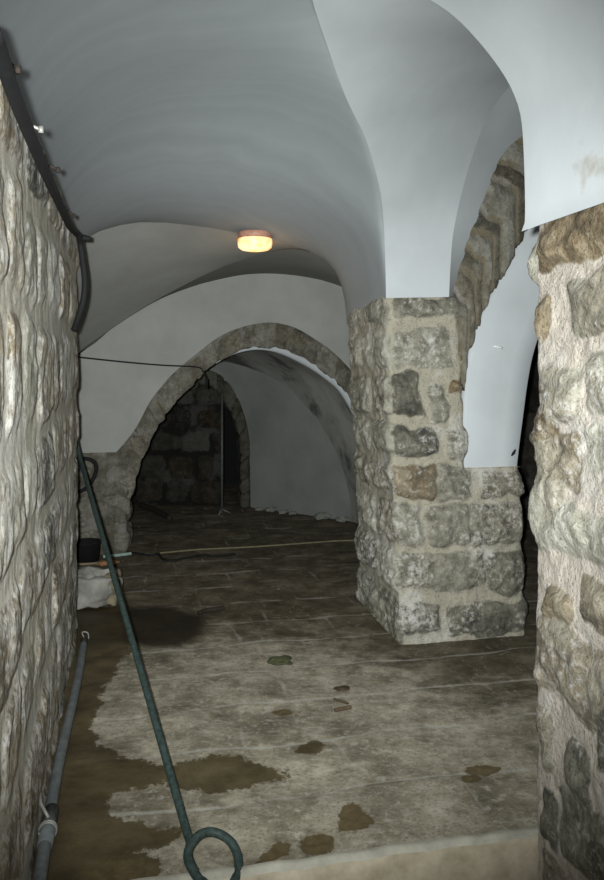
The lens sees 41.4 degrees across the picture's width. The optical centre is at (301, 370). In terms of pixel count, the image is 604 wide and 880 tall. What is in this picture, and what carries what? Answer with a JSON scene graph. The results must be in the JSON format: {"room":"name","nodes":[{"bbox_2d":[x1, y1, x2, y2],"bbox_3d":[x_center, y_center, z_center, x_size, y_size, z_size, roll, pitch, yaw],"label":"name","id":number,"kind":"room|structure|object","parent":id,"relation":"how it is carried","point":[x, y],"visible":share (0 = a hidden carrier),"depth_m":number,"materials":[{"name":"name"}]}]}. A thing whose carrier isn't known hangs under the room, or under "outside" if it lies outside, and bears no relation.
{"room":"vaulted stone cellar","nodes":[
{"label":"vaulted stone cellar","id":0,"kind":"room"},
{"bbox_2d":[0,80,78,879],"bbox_3d":[-0.920,0.450,2.786,0.742,2.600,4.637,0,0,-22],"label":"wall","id":1,"kind":"structure","parent":0,"point":[39,256],"depth_m":2.45,"materials":[{"name":"stone"}]},
{"bbox_2d":[0,27,91,331],"bbox_3d":[-0.833,-0.446,2.779,0.107,0.494,2.726,0,0,-13],"label":"cable","id":2,"kind":"object","parent":1,"relation":"attached to","point":[8,79],"visible":1,"depth_m":2.12,"materials":[{"name":"rubber"}]},
{"bbox_2d":[131,384,223,505],"bbox_3d":[-1.687,0.685,9.581,1.571,1.770,0.816,0,0,0],"label":"wall","id":3,"kind":"structure","parent":0,"point":[181,464],"depth_m":9.23,"materials":[{"name":"stone"}]},
{"bbox_2d":[78,331,287,483],"bbox_3d":[-1.471,0.811,11.000,3.713,3.575,0.001,0,0,0],"label":"doorway","id":4,"kind":"structure","parent":0,"point":[230,460],"depth_m":11.00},
{"bbox_2d":[0,0,385,325],"bbox_3d":[-0.054,-0.862,2.895,1.781,1.117,4.737,0,0,-12],"label":"vault","id":5,"kind":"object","parent":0,"point":[228,115],"visible":0.95,"depth_m":3.67,"materials":[{"name":"grey paint"}]},
{"bbox_2d":[238,230,271,251],"bbox_3d":[-0.304,-0.844,5.170,0.224,0.142,0.224,0,0,0],"label":"ceiling lamp","id":6,"kind":"object","parent":5,"relation":"attached to","point":[248,240],"visible":0.91,"depth_m":5.08,"materials":[{"name":"white glass"}]},
{"bbox_2d":[76,222,340,352],"bbox_3d":[-0.264,-0.288,6.156,3.763,1.347,1.810,0,0,-12],"label":"ceiling","id":7,"kind":"structure","parent":0,"point":[130,267],"depth_m":5.73,"materials":[{"name":"white paint"}]},
{"bbox_2d":[76,273,350,452],"bbox_3d":[-0.480,0.309,7.043,3.803,2.343,0.015,0,0,-12],"label":"wall","id":8,"kind":"structure","parent":0,"point":[112,398],"depth_m":6.91,"materials":[{"name":"white paint"}]},
{"bbox_2d":[78,356,207,387],"bbox_3d":[-1.315,0.013,6.588,1.182,0.273,0.060,0,0,-30],"label":"wire","id":9,"kind":"object","parent":8,"relation":"attached to","point":[206,379],"visible":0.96,"depth_m":6.62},
{"bbox_2d":[216,346,352,414],"bbox_3d":[-0.068,0.210,7.188,1.415,0.886,0.080,0,0,-12],"label":"trim","id":10,"kind":"structure","parent":8,"relation":"attached to","point":[299,359],"depth_m":7.18,"materials":[{"name":"white paint"}]},
{"bbox_2d":[127,349,358,528],"bbox_3d":[-0.810,0.694,8.340,2.541,1.843,2.530,0,0,-12],"label":"ceiling","id":11,"kind":"structure","parent":0,"point":[321,397],"depth_m":8.10,"materials":[{"name":"paint"}]},
{"bbox_2d":[208,361,352,521],"bbox_3d":[-0.177,0.721,8.714,1.975,1.658,0.252,0,0,29],"label":"wall","id":12,"kind":"structure","parent":0,"point":[295,465],"depth_m":8.72,"materials":[{"name":"grey paint"}]},
{"bbox_2d":[32,482,538,879],"bbox_3d":[-0.061,1.554,7.096,5.350,0.019,8.960,0,0,-12],"label":"floor","id":13,"kind":"structure","parent":0,"point":[438,740],"depth_m":3.61,"materials":[{"name":"grey concrete"}]},
{"bbox_2d":[32,631,88,879],"bbox_3d":[-0.972,1.487,3.250,0.077,0.116,2.598,0,0,-12],"label":"pipe","id":14,"kind":"object","parent":13,"relation":"on","point":[47,830],"visible":0.99,"depth_m":2.88,"materials":[{"name":"metal"}]},
{"bbox_2d":[77,562,97,564],"bbox_3d":[-1.718,1.540,6.392,0.174,0.020,0.034,0,0,-11],"label":"lath","id":15,"kind":"object","parent":13,"relation":"on","point":[89,563],"visible":0.93,"depth_m":6.38,"materials":[{"name":"wood"}]},
{"bbox_2d":[76,538,100,562],"bbox_3d":[-1.762,1.466,6.526,0.254,0.159,0.254,0,0,0],"label":"tub","id":16,"kind":"object","parent":13,"relation":"on","point":[88,549],"visible":0.71,"depth_m":6.44,"materials":[{"name":"black plastic"}]},
{"bbox_2d":[76,566,122,609],"bbox_3d":[-1.409,1.423,5.307,0.440,0.255,0.248,0,0,-15],"label":"sack","id":17,"kind":"object","parent":13,"relation":"on","point":[95,585],"visible":0.7,"depth_m":5.23,"materials":[{"name":"fabric"}]},
{"bbox_2d":[96,560,120,565],"bbox_3d":[-1.549,1.532,6.394,0.197,0.036,0.090,0,0,-19],"label":"fragment","id":18,"kind":"object","parent":13,"relation":"on","point":[101,562],"visible":0.7,"depth_m":6.37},
{"bbox_2d":[103,552,131,557],"bbox_3d":[-1.541,1.536,6.673,0.238,0.027,0.037,0,0,-28],"label":"rod","id":19,"kind":"object","parent":13,"relation":"on","point":[125,553],"visible":0.79,"depth_m":6.67,"materials":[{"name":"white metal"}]},
{"bbox_2d":[138,502,172,520],"bbox_3d":[-1.581,1.518,8.654,0.088,0.062,0.956,0,0,-29],"label":"branch","id":20,"kind":"object","parent":13,"relation":"on","point":[150,508],"visible":1,"depth_m":8.61,"materials":[{"name":"brown plant"}]},
{"bbox_2d":[76,440,242,879],"bbox_3d":[-0.889,1.023,3.831,0.183,1.144,3.203,0,0,-25],"label":"metal rod","id":21,"kind":"object","parent":13,"relation":"on","point":[191,840],"visible":0.98,"depth_m":2.94,"materials":[{"name":"teal metal"}]},
{"bbox_2d":[128,551,234,561],"bbox_3d":[-1.034,1.541,6.638,0.928,0.018,0.286,0,0,5],"label":"cable","id":22,"kind":"object","parent":13,"relation":"on","point":[138,553],"visible":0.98,"depth_m":6.67,"materials":[{"name":"black rubber"}]},
{"bbox_2d":[198,606,224,614],"bbox_3d":[-0.585,1.536,5.137,0.187,0.027,0.043,0,0,-36],"label":"stick","id":23,"kind":"object","parent":13,"relation":"on","point":[214,609],"visible":1,"depth_m":5.13,"materials":[{"name":"brown wood"}]},
{"bbox_2d":[76,323,350,554],"bbox_3d":[-0.794,0.570,7.173,3.399,1.999,0.491,0,0,-12],"label":"stone arch","id":24,"kind":"object","parent":13,"relation":"on","point":[113,487],"visible":0.57,"depth_m":6.85,"materials":[{"name":"grey stone"}]},
{"bbox_2d":[76,457,97,493],"bbox_3d":[-1.826,0.876,6.701,0.232,0.318,0.034,0,0,-12],"label":"cable","id":25,"kind":"object","parent":24,"relation":"attached to","point":[89,459],"visible":0.68,"depth_m":6.70,"materials":[{"name":"black rubber"}]},
{"bbox_2d":[189,370,249,507],"bbox_3d":[-0.959,0.769,9.178,0.751,1.561,0.330,0,0,0],"label":"stone arch","id":26,"kind":"object","parent":13,"relation":"on","point":[216,381],"visible":0.91,"depth_m":9.05,"materials":[{"name":"grey stone"}]},
{"bbox_2d":[217,394,229,514],"bbox_3d":[-0.852,0.900,8.665,0.149,1.300,0.167,0,0,0],"label":"pole","id":27,"kind":"object","parent":13,"relation":"on","point":[221,510],"visible":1,"depth_m":8.66,"materials":[{"name":"metal"}]},
{"bbox_2d":[160,540,353,553],"bbox_3d":[-0.289,1.542,7.064,1.916,0.016,0.068,0,0,-16],"label":"cord","id":28,"kind":"object","parent":13,"relation":"on","point":[328,540],"visible":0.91,"depth_m":7.01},
{"bbox_2d":[264,507,276,511],"bbox_3d":[-0.344,1.522,8.796,0.148,0.057,0.102,0,0,-21],"label":"stone fragment","id":29,"kind":"object","parent":13,"relation":"on","point":[267,509],"visible":1,"depth_m":8.76,"materials":[{"name":"grey stone"}]},
{"bbox_2d":[267,655,292,665],"bbox_3d":[-0.117,1.533,4.244,0.141,0.034,0.113,0,0,0],"label":"clod","id":30,"kind":"object","parent":13,"relation":"on","point":[284,659],"visible":1,"depth_m":4.22,"materials":[{"name":"green plant"}]},
{"bbox_2d":[278,510,288,513],"bbox_3d":[-0.199,1.530,8.704,0.120,0.041,0.080,0,0,-10],"label":"stone fragment","id":31,"kind":"object","parent":13,"relation":"on","point":[280,511],"visible":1,"depth_m":8.67,"materials":[{"name":"grey stone"}]},
{"bbox_2d":[288,511,296,514],"bbox_3d":[-0.102,1.533,8.642,0.096,0.035,0.073,0,0,0],"label":"stone fragment","id":32,"kind":"object","parent":13,"relation":"on","point":[290,512],"visible":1,"depth_m":8.62,"materials":[{"name":"grey stone"}]},
{"bbox_2d":[314,512,330,519],"bbox_3d":[0.212,1.512,8.377,0.178,0.076,0.139,0,0,-15],"label":"stone fragment","id":33,"kind":"object","parent":13,"relation":"on","point":[320,515],"visible":1,"depth_m":8.33,"materials":[{"name":"grey stone"}]},
{"bbox_2d":[132,826,538,879],"bbox_3d":[-0.055,1.552,2.514,2.180,0.016,0.048,0,0,-12],"label":"trim","id":34,"kind":"structure","parent":13,"relation":"on","point":[494,837],"depth_m":2.56,"materials":[{"name":"beige stone"}]},
{"bbox_2d":[333,698,348,704],"bbox_3d":[0.182,1.544,3.740,0.081,0.012,0.012,0,0,39],"label":"twig","id":35,"kind":"object","parent":13,"relation":"on","point":[334,699],"visible":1,"depth_m":3.74,"materials":[{"name":"brown wood"}]},
{"bbox_2d":[333,685,349,691],"bbox_3d":[0.193,1.542,3.889,0.083,0.016,0.063,0,0,0],"label":"clod","id":36,"kind":"object","parent":13,"relation":"on","point":[343,687],"visible":1,"depth_m":3.88,"materials":[{"name":"brown soil"}]},
{"bbox_2d":[335,516,349,521],"bbox_3d":[0.412,1.519,8.216,0.151,0.062,0.103,0,0,-9],"label":"stone fragment","id":37,"kind":"object","parent":13,"relation":"on","point":[340,518],"visible":1,"depth_m":8.18,"materials":[{"name":"grey stone"}]},
{"bbox_2d":[334,705,351,711],"bbox_3d":[0.188,1.541,3.652,0.082,0.018,0.017,0,0,-23],"label":"twig","id":38,"kind":"object","parent":13,"relation":"on","point":[348,707],"visible":1,"depth_m":3.65,"materials":[{"name":"brown wood"}]},
{"bbox_2d":[214,837,538,879],"bbox_3d":[-0.051,1.685,2.497,2.180,0.250,0.019,0,0,-12],"label":"step","id":39,"kind":"structure","parent":13,"relation":"on","point":[513,859],"depth_m":2.61,"materials":[{"name":"stone"}]},
{"bbox_2d":[347,297,527,644],"bbox_3d":[0.821,0.573,5.032,0.960,1.995,0.968,0,0,-11],"label":"pillar","id":40,"kind":"structure","parent":13,"relation":"on","point":[437,540],"depth_m":4.61,"materials":[{"name":"stone"}]},
{"bbox_2d":[453,136,527,390],"bbox_3d":[1.345,-0.674,4.829,1.054,1.642,0.259,0,0,-12],"label":"stone arch","id":41,"kind":"object","parent":40,"relation":"on","point":[492,242],"visible":0.65,"depth_m":4.68,"materials":[{"name":"grey stone"}]},
{"bbox_2d":[312,0,603,297],"bbox_3d":[0.856,-0.997,2.837,1.638,1.168,4.660,0,0,12],"label":"ceiling","id":42,"kind":"structure","parent":0,"point":[437,92],"depth_m":3.45,"materials":[{"name":"white paint"}]},
{"bbox_2d":[460,225,538,467],"bbox_3d":[1.408,-0.295,4.912,1.035,1.763,0.284,0,0,-12],"label":"wall","id":43,"kind":"structure","parent":0,"point":[493,397],"depth_m":4.72,"materials":[{"name":"white paint"}]},
{"bbox_2d":[464,255,539,517],"bbox_3d":[2.657,0.050,5.503,3.321,3.400,7.006,0,0,0],"label":"wall","id":44,"kind":"structure","parent":0,"point":[527,468],"depth_m":8.61,"materials":[{"name":"stone"}]},
{"bbox_2d":[527,203,603,879],"bbox_3d":[1.073,0.627,1.629,0.700,2.245,2.269,0,0,0],"label":"wall","id":45,"kind":"structure","parent":0,"point":[566,260],"depth_m":2.34,"materials":[{"name":"stone"}]}
]}

